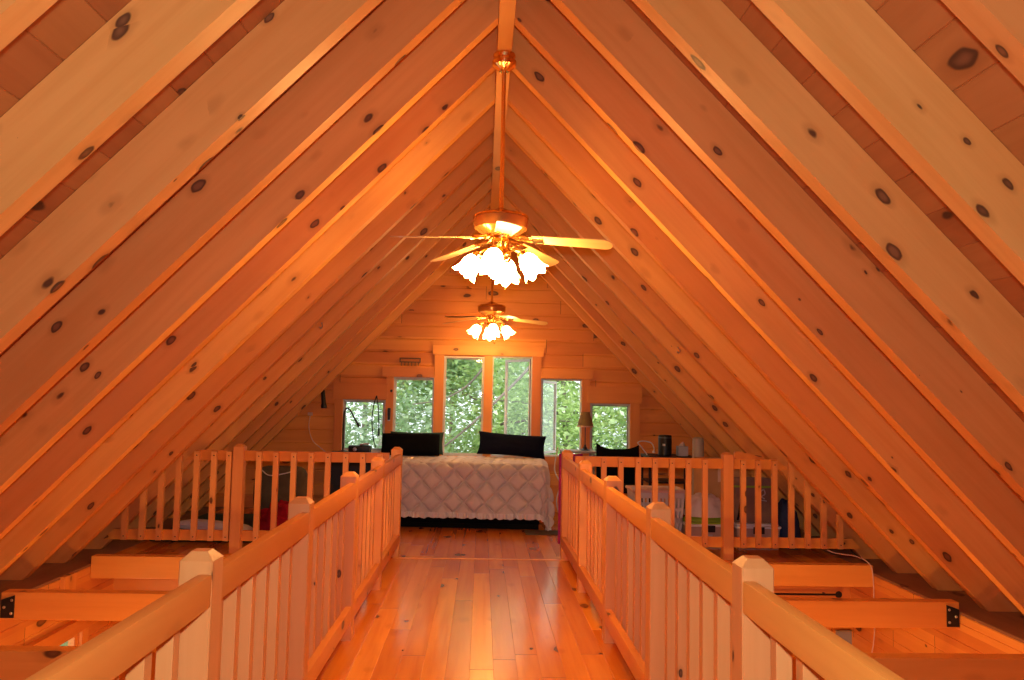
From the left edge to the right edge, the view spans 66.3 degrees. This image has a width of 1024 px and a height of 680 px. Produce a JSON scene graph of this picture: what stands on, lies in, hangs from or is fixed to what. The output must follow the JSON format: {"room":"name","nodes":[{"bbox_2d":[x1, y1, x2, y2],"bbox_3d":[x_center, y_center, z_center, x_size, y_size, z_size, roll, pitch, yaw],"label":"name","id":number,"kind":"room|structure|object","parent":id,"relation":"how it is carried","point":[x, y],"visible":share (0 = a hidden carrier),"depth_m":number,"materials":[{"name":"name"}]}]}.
{"room":"cabin loft","nodes":[
{"label":"cabin loft","id":0,"kind":"room"},
{"bbox_2d":[0,566,113,645],"bbox_3d":[-3.378,2.804,1.994,0.060,2.528,9.850,1,-4,-2],"label":"wall","id":1,"kind":"structure","parent":0,"point":[12,632],"depth_m":5.87,"materials":[{"name":"brown wood"}]},
{"bbox_2d":[26,620,92,645],"bbox_3d":[-3.448,2.241,5.782,0.050,0.100,1.360,1,-4,-2],"label":"trim","id":2,"kind":"structure","parent":1,"relation":"attached to","point":[73,627],"depth_m":6.00,"materials":[{"name":"brown wood"}]},
{"bbox_2d":[60,572,76,589],"bbox_3d":[-3.458,1.966,6.098,0.040,0.276,0.170,1,-4,-2],"label":"trim","id":3,"kind":"structure","parent":1,"relation":"attached to","point":[68,581],"depth_m":6.09,"materials":[{"name":"brown wood"}]},
{"bbox_2d":[0,645,155,679],"bbox_3d":[-2.204,1.728,4.151,2.391,0.183,0.095,1,-4,-2],"label":"tie beam","id":4,"kind":"structure","parent":1,"relation":"attached to","point":[16,662],"depth_m":4.10,"materials":[{"name":"brown wood"}]},
{"bbox_2d":[0,589,169,620],"bbox_3d":[-2.250,1.820,5.366,2.391,0.183,0.095,1,-4,-2],"label":"tie beam","id":5,"kind":"structure","parent":1,"relation":"attached to","point":[30,604],"depth_m":5.30,"materials":[{"name":"brown wood"}]},
{"bbox_2d":[0,595,14,617],"bbox_3d":[-3.393,1.792,5.271,0.087,0.150,0.012,1,-4,-2],"label":"plate","id":6,"kind":"object","parent":5,"relation":"attached to","point":[7,604],"visible":1,"depth_m":5.27,"materials":[{"name":"black metal"}]},
{"bbox_2d":[0,507,223,604],"bbox_3d":[-3.628,1.636,3.533,0.500,0.021,12.760,1,-4,-2],"label":"trim","id":7,"kind":"structure","parent":1,"relation":"attached to","point":[47,573],"depth_m":6.41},
{"bbox_2d":[90,554,229,578],"bbox_3d":[-2.296,1.911,6.580,2.391,0.183,0.095,1,-4,-2],"label":"tie beam","id":8,"kind":"structure","parent":1,"relation":"attached to","point":[112,566],"depth_m":6.50,"materials":[{"name":"brown wood"}]},
{"bbox_2d":[0,0,384,356],"bbox_3d":[-2.127,-0.172,3.801,4.156,4.306,13.110,1,-4,-2],"label":"ceiling","id":9,"kind":"structure","parent":0,"point":[66,25],"depth_m":2.98,"materials":[{"name":"brown wood"}]},
{"bbox_2d":[0,0,57,50],"bbox_3d":[-1.863,-0.433,1.881,3.693,3.923,0.090,1,-4,-2],"label":"rafter","id":10,"kind":"object","parent":9,"relation":"attached to","point":[16,16],"visible":1,"depth_m":1.94,"materials":[{"name":"brown wood"}]},
{"bbox_2d":[0,0,259,235],"bbox_3d":[-1.886,-0.387,2.489,3.693,3.923,0.090,1,-4,-2],"label":"rafter","id":11,"kind":"object","parent":9,"relation":"attached to","point":[141,49],"visible":1,"depth_m":2.50,"materials":[{"name":"brown wood"}]},
{"bbox_2d":[0,0,381,353],"bbox_3d":[-1.909,-0.342,3.096,3.693,3.923,0.090,1,-4,-2],"label":"rafter","id":12,"kind":"object","parent":9,"relation":"attached to","point":[149,169],"visible":1,"depth_m":3.11,"materials":[{"name":"brown wood"}]},
{"bbox_2d":[0,0,464,434],"bbox_3d":[-1.933,-0.296,3.704,3.693,3.923,0.090,1,-4,-2],"label":"rafter","id":13,"kind":"object","parent":9,"relation":"attached to","point":[55,344],"visible":1,"depth_m":3.71,"materials":[{"name":"brown wood"}]},
{"bbox_2d":[0,105,493,579],"bbox_3d":[-2.025,-0.114,6.134,3.693,3.923,0.090,1,-4,-2],"label":"rafter","id":14,"kind":"object","parent":9,"relation":"attached to","point":[361,244],"visible":0.67,"depth_m":6.08,"materials":[{"name":"brown wood"}]},
{"bbox_2d":[0,69,495,574],"bbox_3d":[-2.002,-0.159,5.526,3.693,3.923,0.090,1,-4,-2],"label":"rafter","id":15,"kind":"object","parent":9,"relation":"attached to","point":[105,457],"visible":0.67,"depth_m":5.49,"materials":[{"name":"brown wood"}]},
{"bbox_2d":[0,26,496,539],"bbox_3d":[-1.979,-0.205,4.919,3.693,3.923,0.090,1,-4,-2],"label":"rafter","id":16,"kind":"object","parent":9,"relation":"attached to","point":[49,470],"visible":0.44,"depth_m":4.90,"materials":[{"name":"brown wood"}]},
{"bbox_2d":[0,0,498,493],"bbox_3d":[-1.956,-0.250,4.311,3.693,3.923,0.090,1,-4,-2],"label":"rafter","id":17,"kind":"object","parent":9,"relation":"attached to","point":[117,354],"visible":0.83,"depth_m":4.31,"materials":[{"name":"brown wood"}]},
{"bbox_2d":[44,133,492,562],"bbox_3d":[-2.048,-0.068,6.741,3.693,3.923,0.090,1,-4,-2],"label":"rafter","id":18,"kind":"object","parent":9,"relation":"attached to","point":[81,538],"visible":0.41,"depth_m":6.68,"materials":[{"name":"brown wood"}]},
{"bbox_2d":[83,156,491,548],"bbox_3d":[-2.071,-0.022,7.348,3.693,3.923,0.090,1,-4,-2],"label":"rafter","id":19,"kind":"object","parent":9,"relation":"attached to","point":[484,172],"visible":0.41,"depth_m":7.31,"materials":[{"name":"brown wood"}]},
{"bbox_2d":[128,176,490,528],"bbox_3d":[-2.094,0.023,7.956,3.693,3.923,0.090,1,-4,-2],"label":"rafter","id":20,"kind":"object","parent":9,"relation":"attached to","point":[484,189],"visible":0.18,"depth_m":7.93,"materials":[{"name":"brown wood"}]},
{"bbox_2d":[146,192,490,526],"bbox_3d":[-2.117,0.069,8.563,3.693,3.923,0.090,1,-4,-2],"label":"rafter","id":21,"kind":"object","parent":9,"relation":"attached to","point":[397,288],"visible":0.24,"depth_m":8.53,"materials":[{"name":"brown wood"}]},
{"bbox_2d":[168,206,489,517],"bbox_3d":[-2.140,0.115,9.171,3.693,3.923,0.090,1,-4,-2],"label":"rafter","id":22,"kind":"object","parent":9,"relation":"attached to","point":[431,268],"visible":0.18,"depth_m":9.13,"materials":[{"name":"brown wood"}]},
{"bbox_2d":[188,231,482,510],"bbox_3d":[-2.163,0.160,9.778,3.693,3.923,0.090,1,-4,-2],"label":"rafter","id":23,"kind":"object","parent":9,"relation":"attached to","point":[448,263],"visible":0.18,"depth_m":9.74,"materials":[{"name":"brown wood"}]},
{"bbox_2d":[490,0,515,209],"bbox_3d":[-0.007,-2.049,3.947,0.090,0.388,12.760,1,-4,-2],"label":"ridge beam","id":24,"kind":"structure","parent":9,"relation":"attached to","point":[506,18],"depth_m":5.43,"materials":[{"name":"brown wood"}]},
{"bbox_2d":[443,278,547,343],"bbox_3d":[-0.210,-0.699,9.434,1.314,1.482,1.273,3,-5,-22],"label":"ceiling fan","id":25,"kind":"object","parent":24,"relation":"hanging from","point":[492,311],"visible":0.94,"depth_m":9.38,"materials":[{"name":"gold wood"}]},
{"bbox_2d":[390,50,612,290],"bbox_3d":[-0.051,-1.047,4.794,1.314,1.482,1.273,1,-4,-2],"label":"ceiling fan","id":26,"kind":"object","parent":24,"relation":"hanging from","point":[499,224],"visible":1,"depth_m":4.76,"materials":[{"name":"gold metal"}]},
{"bbox_2d":[490,234,510,261],"bbox_3d":[-0.071,-0.555,4.806,0.132,0.182,0.132,1,-4,-2],"label":"switch","id":27,"kind":"object","parent":26,"relation":"attached to","point":[504,243],"depth_m":4.76,"materials":[{"name":"gold metal"}]},
{"bbox_2d":[204,238,708,511],"bbox_3d":[-0.285,0.217,10.204,7.200,4.010,0.070,1,-4,-2],"label":"wall","id":28,"kind":"structure","parent":0,"point":[567,342],"depth_m":10.19,"materials":[{"name":"brown wood"}]},
{"bbox_2d":[333,399,342,450],"bbox_3d":[-2.222,1.147,10.007,0.106,0.789,0.036,1,-4,-2],"label":"trim","id":29,"kind":"structure","parent":28,"relation":"attached to","point":[338,405],"depth_m":9.99,"materials":[{"name":"brown wood"}]},
{"bbox_2d":[333,382,387,399],"bbox_3d":[-1.943,0.655,10.053,0.695,0.208,0.040,1,-4,-2],"label":"trim","id":30,"kind":"structure","parent":28,"relation":"attached to","point":[340,390],"depth_m":10.03,"materials":[{"name":"brown wood"}]},
{"bbox_2d":[342,399,385,450],"bbox_3d":[-1.904,1.096,10.084,0.545,0.655,0.094,1,-4,-2],"label":"window","id":31,"kind":"structure","parent":28,"relation":"in","point":[344,400],"depth_m":10.06,"materials":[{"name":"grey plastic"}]},
{"bbox_2d":[385,377,393,432],"bbox_3d":[-1.576,1.013,10.042,0.095,1.087,0.036,1,-4,-2],"label":"trim","id":32,"kind":"structure","parent":28,"relation":"attached to","point":[389,380],"depth_m":10.04,"materials":[{"name":"brown wood"}]},
{"bbox_2d":[382,367,434,377],"bbox_3d":[-1.335,0.414,10.094,0.672,0.124,0.040,1,-4,-2],"label":"trim","id":33,"kind":"structure","parent":28,"relation":"attached to","point":[386,371],"depth_m":10.07,"materials":[{"name":"brown wood"}]},
{"bbox_2d":[392,377,433,432],"bbox_3d":[-1.267,0.961,10.119,0.536,0.955,0.094,1,-4,-2],"label":"window","id":34,"kind":"structure","parent":28,"relation":"in","point":[395,378],"depth_m":10.10,"materials":[{"name":"grey plastic"}]},
{"bbox_2d":[433,355,443,456],"bbox_3d":[-0.948,0.879,10.076,0.120,1.384,0.036,1,-4,-2],"label":"trim","id":35,"kind":"structure","parent":28,"relation":"attached to","point":[439,359],"depth_m":10.07,"materials":[{"name":"brown wood"}]},
{"bbox_2d":[442,356,484,455],"bbox_3d":[-0.630,0.854,10.151,0.532,1.278,0.094,1,-4,-2],"label":"window","id":36,"kind":"structure","parent":28,"relation":"in","point":[445,357],"depth_m":10.13,"materials":[{"name":"grey plastic"}]},
{"bbox_2d":[482,356,492,456],"bbox_3d":[-0.315,0.894,10.098,0.106,1.384,0.036,1,-4,-2],"label":"trim","id":37,"kind":"structure","parent":28,"relation":"attached to","point":[488,362],"depth_m":10.09,"materials":[{"name":"brown wood"}]},
{"bbox_2d":[433,345,543,356],"bbox_3d":[-0.305,0.143,10.153,1.437,0.120,0.040,1,-4,-2],"label":"trim","id":38,"kind":"structure","parent":28,"relation":"attached to","point":[437,349],"depth_m":10.13,"materials":[{"name":"brown wood"}]},
{"bbox_2d":[491,356,531,456],"bbox_3d":[-0.005,0.876,10.357,0.543,1.290,0.460,1,-4,-2],"label":"window","id":39,"kind":"structure","parent":28,"relation":"in","point":[516,359],"depth_m":10.23,"materials":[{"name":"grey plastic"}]},
{"bbox_2d":[531,357,540,435],"bbox_3d":[0.310,0.908,10.121,0.114,1.384,0.036,1,-4,-2],"label":"trim","id":40,"kind":"structure","parent":28,"relation":"attached to","point":[536,361],"depth_m":10.12,"materials":[{"name":"brown wood"}]},
{"bbox_2d":[540,379,581,456],"bbox_3d":[0.617,1.026,10.404,0.558,1.002,0.530,1,-4,-2],"label":"window","id":41,"kind":"structure","parent":28,"relation":"in","point":[550,381],"depth_m":10.21,"materials":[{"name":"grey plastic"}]},
{"bbox_2d":[541,369,593,378],"bbox_3d":[0.717,0.442,10.170,0.680,0.124,0.040,1,-4,-2],"label":"trim","id":42,"kind":"structure","parent":28,"relation":"attached to","point":[545,373],"depth_m":10.15,"materials":[{"name":"brown wood"}]},
{"bbox_2d":[581,379,589,455],"bbox_3d":[0.953,1.061,10.134,0.106,1.105,0.036,1,-4,-2],"label":"trim","id":43,"kind":"structure","parent":28,"relation":"attached to","point":[585,382],"depth_m":10.13,"materials":[{"name":"brown wood"}]},
{"bbox_2d":[590,403,629,455],"bbox_3d":[1.269,1.178,10.199,0.523,0.695,0.094,1,-4,-2],"label":"window","id":44,"kind":"structure","parent":28,"relation":"in","point":[591,404],"depth_m":10.18,"materials":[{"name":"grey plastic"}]},
{"bbox_2d":[587,387,641,403],"bbox_3d":[1.330,0.717,10.172,0.723,0.212,0.040,1,-4,-2],"label":"trim","id":45,"kind":"structure","parent":28,"relation":"attached to","point":[618,395],"depth_m":10.15,"materials":[{"name":"brown wood"}]},
{"bbox_2d":[630,404,639,456],"bbox_3d":[1.589,1.228,10.146,0.125,0.799,0.036,1,-4,-2],"label":"trim","id":46,"kind":"structure","parent":28,"relation":"attached to","point":[634,408],"depth_m":10.14,"materials":[{"name":"brown wood"}]},
{"bbox_2d":[111,579,849,633],"bbox_3d":[-0.238,3.334,6.981,6.600,2.350,0.070,1,-4,-2],"label":"wall","id":47,"kind":"structure","parent":0,"point":[119,584],"depth_m":6.93,"materials":[{"name":"brown wood"}]},
{"bbox_2d":[115,507,848,679],"bbox_3d":[-0.081,1.720,3.661,6.600,0.028,12.760,1,-4,-2],"label":"floor","id":48,"kind":"structure","parent":0,"point":[428,619],"depth_m":5.22,"materials":[{"name":"brown wood"}]},
{"bbox_2d":[149,513,253,542],"bbox_3d":[-2.858,1.977,8.298,1.300,0.049,1.550,1,-4,-2],"label":"mattress","id":49,"kind":"object","parent":48,"relation":"on","point":[248,518],"visible":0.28,"depth_m":8.53,"materials":[{"name":"teal fabric"}]},
{"bbox_2d":[180,519,252,529],"bbox_3d":[-2.934,1.845,7.738,0.702,0.160,0.337,1,-4,-2],"label":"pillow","id":50,"kind":"object","parent":49,"relation":"on","point":[202,523],"visible":0.29,"depth_m":7.59,"materials":[{"name":"grey fabric"}]},
{"bbox_2d":[259,500,288,529],"bbox_3d":[-2.349,1.808,8.135,0.556,0.284,0.554,3,-5,-18],"label":"blanket","id":51,"kind":"object","parent":49,"relation":"on","point":[282,507],"visible":0.45,"depth_m":7.95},
{"bbox_2d":[253,465,307,509],"bbox_3d":[-2.544,1.683,8.660,0.600,0.586,0.368,1,-4,-2],"label":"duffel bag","id":52,"kind":"object","parent":49,"relation":"on","point":[284,471],"visible":0.5,"depth_m":8.52,"materials":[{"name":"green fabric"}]},
{"bbox_2d":[25,447,402,679],"bbox_3d":[-0.941,1.179,3.374,0.096,0.974,7.559,1,-4,-2],"label":"walkway railing","id":53,"kind":"object","parent":48,"relation":"on","point":[279,606],"visible":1,"depth_m":3.07,"materials":[{"name":"brown wood"}]},
{"bbox_2d":[103,444,389,553],"bbox_3d":[-2.396,1.433,7.107,2.529,0.974,0.098,1,-4,-2],"label":"loft railing","id":54,"kind":"object","parent":48,"relation":"on","point":[233,518],"visible":0.66,"depth_m":7.07,"materials":[{"name":"brown wood"}]},
{"bbox_2d":[330,451,379,493],"bbox_3d":[-1.921,1.727,9.386,0.580,0.749,0.510,1,-4,-2],"label":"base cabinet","id":55,"kind":"object","parent":48,"relation":"on","point":[336,467],"visible":0.05,"depth_m":9.16,"materials":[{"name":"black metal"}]},
{"bbox_2d":[348,443,370,451],"bbox_3d":[-1.827,1.293,9.411,0.260,0.122,0.152,1,-4,-2],"label":"radio","id":56,"kind":"object","parent":55,"relation":"on","point":[362,447],"visible":0.92,"depth_m":9.35,"materials":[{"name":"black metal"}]},
{"bbox_2d":[400,513,539,529],"bbox_3d":[-0.618,1.782,9.144,1.870,0.654,0.980,1,-4,1],"label":"daybed","id":57,"kind":"object","parent":48,"relation":"on","point":[408,521],"visible":0.2,"depth_m":8.63,"materials":[{"name":"black fabric"}]},
{"bbox_2d":[390,455,554,530],"bbox_3d":[-0.538,1.759,9.051,2.032,0.765,1.127,1,-4,1],"label":"bedspread","id":58,"kind":"object","parent":57,"relation":"on","point":[462,487],"visible":0.84,"depth_m":8.58,"materials":[{"name":"white fabric"}]},
{"bbox_2d":[381,433,439,455],"bbox_3d":[-1.229,1.268,9.512,0.702,0.267,0.227,2,-4,-6],"label":"pillow","id":59,"kind":"object","parent":58,"relation":"on","point":[411,444],"visible":0.89,"depth_m":9.43,"materials":[{"name":"black fabric"}]},
{"bbox_2d":[477,431,546,458],"bbox_3d":[-0.003,1.289,9.619,0.855,0.325,0.224,1,-4,1],"label":"pillow","id":60,"kind":"object","parent":58,"relation":"on","point":[490,443],"visible":1,"depth_m":9.54,"materials":[{"name":"black fabric"}]},
{"bbox_2d":[393,557,568,560],"bbox_3d":[-0.278,1.953,6.993,1.570,0.004,0.040,1,-4,-2],"label":"trim","id":61,"kind":"structure","parent":48,"relation":"on","point":[393,557],"depth_m":6.98,"materials":[{"name":"brown wood"}]},
{"bbox_2d":[559,449,595,474],"bbox_3d":[0.803,1.762,9.592,0.420,0.819,0.400,1,-4,-2],"label":"side table","id":62,"kind":"object","parent":48,"relation":"on","point":[590,451],"visible":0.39,"depth_m":9.44,"materials":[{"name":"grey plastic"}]},
{"bbox_2d":[577,412,593,450],"bbox_3d":[0.901,1.120,9.644,0.208,0.470,0.208,1,-4,-2],"label":"table lamp","id":63,"kind":"object","parent":62,"relation":"on","point":[585,420],"visible":1,"depth_m":9.60,"materials":[{"name":"fabric"}]},
{"bbox_2d":[596,442,642,506],"bbox_3d":[1.252,1.667,9.023,0.510,0.939,0.517,1,-4,-2],"label":"chair","id":64,"kind":"object","parent":48,"relation":"on","point":[629,472],"visible":0.38,"depth_m":9.23,"materials":[{"name":"black fabric"}]},
{"bbox_2d":[625,485,684,531],"bbox_3d":[1.461,1.788,8.000,0.550,0.554,0.424,1,-4,-2],"label":"laundry basket","id":65,"kind":"object","parent":48,"relation":"on","point":[679,492],"visible":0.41,"depth_m":7.83,"materials":[{"name":"white plastic"}]},
{"bbox_2d":[641,453,691,515],"bbox_3d":[1.854,1.772,9.320,0.560,0.799,0.500,1,-4,-2],"label":"desk","id":66,"kind":"object","parent":48,"relation":"on","point":[649,480],"visible":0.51,"depth_m":9.23,"materials":[{"name":"black wood"}]},
{"bbox_2d":[658,435,671,455],"bbox_3d":[1.812,1.246,9.287,0.158,0.242,0.161,1,-4,-2],"label":"speaker","id":67,"kind":"object","parent":66,"relation":"on","point":[664,441],"visible":1,"depth_m":9.22},
{"bbox_2d":[642,478,691,483],"bbox_3d":[1.856,1.677,9.328,0.540,0.020,0.440,1,-4,-2],"label":"shelf","id":68,"kind":"object","parent":66,"relation":"attached to","point":[660,480],"depth_m":9.21,"materials":[{"name":"black wood"}]},
{"bbox_2d":[691,437,703,494],"bbox_3d":[2.121,1.630,8.940,0.270,1.037,0.270,1,-4,-2],"label":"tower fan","id":69,"kind":"object","parent":48,"relation":"on","point":[697,442],"visible":0.37,"depth_m":8.92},
{"bbox_2d":[681,517,720,548],"bbox_3d":[1.928,1.936,7.869,0.454,0.255,0.398,1,-4,-2],"label":"storage bin","id":70,"kind":"object","parent":48,"relation":"on","point":[714,528],"visible":0.28,"depth_m":7.70,"materials":[{"name":"beige plastic"}]},
{"bbox_2d":[683,516,720,521],"bbox_3d":[1.926,1.775,7.884,0.430,0.064,0.322,1,-4,-2],"label":"folded blanket","id":71,"kind":"object","parent":70,"relation":"on","point":[695,519],"visible":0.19,"depth_m":7.75,"materials":[{"name":"green fabric"}]},
{"bbox_2d":[683,493,720,517],"bbox_3d":[1.938,1.653,7.911,0.401,0.227,0.358,1,-4,-2],"label":"pillow","id":72,"kind":"object","parent":71,"relation":"on","point":[714,503],"visible":0.6,"depth_m":7.78,"materials":[{"name":"grey fabric"}]},
{"bbox_2d":[694,457,739,500],"bbox_3d":[2.198,1.694,8.436,0.400,0.834,0.341,1,-4,-2],"label":"cardboard box","id":73,"kind":"object","parent":48,"relation":"on","point":[714,475],"visible":0.18,"depth_m":8.29,"materials":[{"name":"brown cardboard"}]},
{"bbox_2d":[575,452,860,559],"bbox_3d":[1.914,1.530,7.264,2.679,0.974,0.098,1,-4,-2],"label":"loft railing","id":74,"kind":"object","parent":48,"relation":"on","point":[726,463],"visible":0.73,"depth_m":7.24,"materials":[{"name":"brown wood"}]},
{"bbox_2d":[558,453,582,543],"bbox_3d":[0.542,1.473,7.275,0.223,0.832,0.042,1,-4,-2],"label":"towel","id":75,"kind":"object","parent":74,"relation":"hanging from","point":[560,455],"visible":0.18,"depth_m":7.29,"materials":[{"name":"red fabric"}]},
{"bbox_2d":[560,450,904,679],"bbox_3d":[0.656,1.214,3.429,0.096,0.974,7.559,1,-4,-2],"label":"walkway railing","id":76,"kind":"object","parent":48,"relation":"on","point":[673,609],"visible":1,"depth_m":3.15,"materials":[{"name":"brown wood"}]},
{"bbox_2d":[734,522,780,549],"bbox_3d":[2.418,1.952,7.886,0.454,0.245,0.398,1,-4,-2],"label":"storage bin","id":77,"kind":"object","parent":48,"relation":"on","point":[750,527],"visible":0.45,"depth_m":7.71,"materials":[{"name":"beige plastic"}]},
{"bbox_2d":[734,477,770,522],"bbox_3d":[2.426,1.614,7.930,0.418,0.430,0.284,1,-4,-2],"label":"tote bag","id":78,"kind":"object","parent":77,"relation":"on","point":[750,481],"visible":0.57,"depth_m":7.83,"materials":[{"name":"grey fabric"}]},
{"bbox_2d":[778,498,800,549],"bbox_3d":[2.784,1.850,7.976,0.271,0.475,0.450,1,-4,-2],"label":"blue duffel","id":79,"kind":"object","parent":48,"relation":"on","point":[782,504],"visible":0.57,"depth_m":7.83,"materials":[{"name":"blue fabric"}]},
{"bbox_2d":[623,0,1023,421],"bbox_3d":[2.032,-0.078,3.952,4.156,4.306,13.110,1,-4,-2],"label":"ceiling","id":80,"kind":"structure","parent":0,"point":[990,91],"depth_m":3.09,"materials":[{"name":"brown wood"}]},
{"bbox_2d":[508,237,719,456],"bbox_3d":[1.620,0.246,9.916,3.693,3.923,0.090,1,-4,-2],"label":"rafter","id":81,"kind":"object","parent":80,"relation":"attached to","point":[546,276],"visible":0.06,"depth_m":9.87,"materials":[{"name":"brown wood"}]},
{"bbox_2d":[517,233,750,476],"bbox_3d":[1.643,0.200,9.308,3.693,3.923,0.090,1,-4,-2],"label":"rafter","id":82,"kind":"object","parent":80,"relation":"attached to","point":[553,271],"visible":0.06,"depth_m":9.26,"materials":[{"name":"brown wood"}]},
{"bbox_2d":[503,196,819,535],"bbox_3d":[1.666,0.154,8.701,3.693,3.923,0.090,1,-4,-2],"label":"rafter","id":83,"kind":"object","parent":80,"relation":"attached to","point":[562,266],"visible":0.29,"depth_m":8.65,"materials":[{"name":"brown wood"}]},
{"bbox_2d":[504,178,836,537],"bbox_3d":[1.689,0.109,8.093,3.693,3.923,0.090,1,-4,-2],"label":"rafter","id":84,"kind":"object","parent":80,"relation":"attached to","point":[510,193],"visible":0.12,"depth_m":8.05,"materials":[{"name":"brown wood"}]},
{"bbox_2d":[504,157,879,558],"bbox_3d":[1.712,0.063,7.486,3.693,3.923,0.090,1,-4,-2],"label":"rafter","id":85,"kind":"object","parent":80,"relation":"attached to","point":[518,182],"visible":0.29,"depth_m":7.44,"materials":[{"name":"brown wood"}]},
{"bbox_2d":[504,132,917,572],"bbox_3d":[1.736,0.017,6.878,3.693,3.923,0.090,1,-4,-2],"label":"rafter","id":86,"kind":"object","parent":80,"relation":"attached to","point":[514,154],"visible":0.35,"depth_m":6.82,"materials":[{"name":"brown wood"}]},
{"bbox_2d":[505,103,963,590],"bbox_3d":[1.759,-0.028,6.271,3.693,3.923,0.090,1,-4,-2],"label":"rafter","id":87,"kind":"object","parent":80,"relation":"attached to","point":[827,460],"visible":0.53,"depth_m":6.22,"materials":[{"name":"brown wood"}]},
{"bbox_2d":[508,71,1019,611],"bbox_3d":[1.782,-0.074,5.663,3.693,3.923,0.090,1,-4,-2],"label":"rafter","id":88,"kind":"object","parent":80,"relation":"attached to","point":[521,99],"visible":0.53,"depth_m":5.61,"materials":[{"name":"brown wood"}]},
{"bbox_2d":[512,25,1023,614],"bbox_3d":[1.805,-0.119,5.056,3.693,3.923,0.090,1,-4,-2],"label":"rafter","id":89,"kind":"object","parent":80,"relation":"attached to","point":[533,69],"visible":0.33,"depth_m":5.01,"materials":[{"name":"brown wood"}]},
{"bbox_2d":[514,0,1023,564],"bbox_3d":[1.828,-0.165,4.449,3.693,3.923,0.090,1,-4,-2],"label":"rafter","id":90,"kind":"object","parent":80,"relation":"attached to","point":[878,379],"visible":1,"depth_m":4.41,"materials":[{"name":"brown wood"}]},
{"bbox_2d":[550,0,1023,500],"bbox_3d":[1.851,-0.211,3.841,3.693,3.923,0.090,1,-4,-2],"label":"rafter","id":91,"kind":"object","parent":80,"relation":"attached to","point":[899,330],"visible":1,"depth_m":3.81,"materials":[{"name":"brown wood"}]},
{"bbox_2d":[632,0,1023,412],"bbox_3d":[1.874,-0.256,3.234,3.693,3.923,0.090,1,-4,-2],"label":"rafter","id":92,"kind":"object","parent":80,"relation":"attached to","point":[872,206],"visible":1,"depth_m":3.20,"materials":[{"name":"brown wood"}]},
{"bbox_2d":[751,0,1023,285],"bbox_3d":[1.897,-0.302,2.626,3.693,3.923,0.090,1,-4,-2],"label":"rafter","id":93,"kind":"object","parent":80,"relation":"attached to","point":[856,51],"visible":1,"depth_m":2.60,"materials":[{"name":"brown wood"}]},
{"bbox_2d":[941,0,1023,85],"bbox_3d":[1.920,-0.348,2.019,3.693,3.923,0.090,1,-4,-2],"label":"rafter","id":94,"kind":"object","parent":80,"relation":"attached to","point":[998,24],"visible":1,"depth_m":2.01,"materials":[{"name":"brown wood"}]},
{"bbox_2d":[850,575,1023,653],"bbox_3d":[3.276,2.954,2.236,0.060,2.528,9.850,1,-4,-2],"label":"wall","id":95,"kind":"structure","parent":0,"point":[971,636],"depth_m":5.97,"materials":[{"name":"brown wood"}]},
{"bbox_2d":[727,562,872,586],"bbox_3d":[1.835,2.004,6.731,2.531,0.183,0.095,1,-4,-2],"label":"tie beam","id":96,"kind":"structure","parent":95,"relation":"attached to","point":[785,573],"depth_m":6.71,"materials":[{"name":"brown wood"}]},
{"bbox_2d":[780,597,958,628],"bbox_3d":[1.881,1.913,5.516,2.531,0.183,0.095,1,-4,-2],"label":"tie beam","id":97,"kind":"structure","parent":95,"relation":"attached to","point":[829,612],"depth_m":5.50,"materials":[{"name":"brown wood"}]},
{"bbox_2d":[946,605,958,626],"bbox_3d":[3.098,1.939,5.506,0.087,0.150,0.012,1,-4,-2],"label":"plate","id":98,"kind":"object","parent":97,"relation":"attached to","point":[952,613],"visible":1,"depth_m":5.51,"materials":[{"name":"black metal"}]},
{"bbox_2d":[792,653,1023,679],"bbox_3d":[1.928,1.822,4.301,2.531,0.183,0.095,1,-4,-2],"label":"tie beam","id":99,"kind":"structure","parent":95,"relation":"attached to","point":[909,666],"depth_m":4.28,"materials":[{"name":"brown wood"}]},
{"bbox_2d":[800,529,1023,642],"bbox_3d":[3.466,1.796,3.790,0.500,0.021,12.760,1,-4,-2],"label":"trim","id":100,"kind":"structure","parent":95,"relation":"on","point":[1011,624],"depth_m":5.98,"materials":[{"name":"wood"}]},
{"label":"outside","id":101,"kind":"structure","parent":0,"visible":0},
{"bbox_3d":[-1.336,7.300,34.756,60.000,0.100,49.540,1,-4,-2],"label":"ground","id":102,"kind":"structure","parent":101,"visible":0},
{"bbox_2d":[345,380,457,443],"bbox_3d":[-4.115,1.421,21.155,8.435,9.461,7.235,0,-4,9],"label":"tree","id":103,"kind":"object","parent":102,"relation":"on","point":[364,407],"visible":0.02,"depth_m":20.13,"materials":[{"name":"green plant"}]},
{"bbox_2d":[345,359,514,452],"bbox_3d":[-2.431,1.953,15.085,5.298,7.557,4.582,0,-5,19],"label":"tree","id":104,"kind":"object","parent":102,"relation":"on","point":[402,423],"visible":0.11,"depth_m":13.90,"materials":[{"name":"green plant"}]},
{"bbox_2d":[346,358,626,453],"bbox_3d":[-0.427,1.689,14.784,7.824,8.116,4.783,1,-4,-2],"label":"tree","id":105,"kind":"object","parent":102,"relation":"on","point":[574,431],"visible":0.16,"depth_m":14.39,"materials":[{"name":"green plant"}]},
{"bbox_2d":[411,358,574,452],"bbox_3d":[-1.303,1.673,18.363,6.623,8.648,6.251,-1,-5,25],"label":"tree","id":106,"kind":"object","parent":102,"relation":"on","point":[468,437],"visible":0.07,"depth_m":17.86,"materials":[{"name":"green plant"}]},
{"bbox_2d":[419,359,626,454],"bbox_3d":[0.489,1.986,15.296,6.409,7.633,5.837,-1,-5,29],"label":"tree","id":107,"kind":"object","parent":102,"relation":"on","point":[523,404],"visible":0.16,"depth_m":15.02,"materials":[{"name":"green plant"}]},
{"bbox_2d":[462,363,626,454],"bbox_3d":[1.368,1.402,18.469,7.002,9.308,5.919,-2,-5,36],"label":"tree","id":108,"kind":"object","parent":102,"relation":"on","point":[618,438],"visible":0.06,"depth_m":18.21,"materials":[{"name":"green plant"}]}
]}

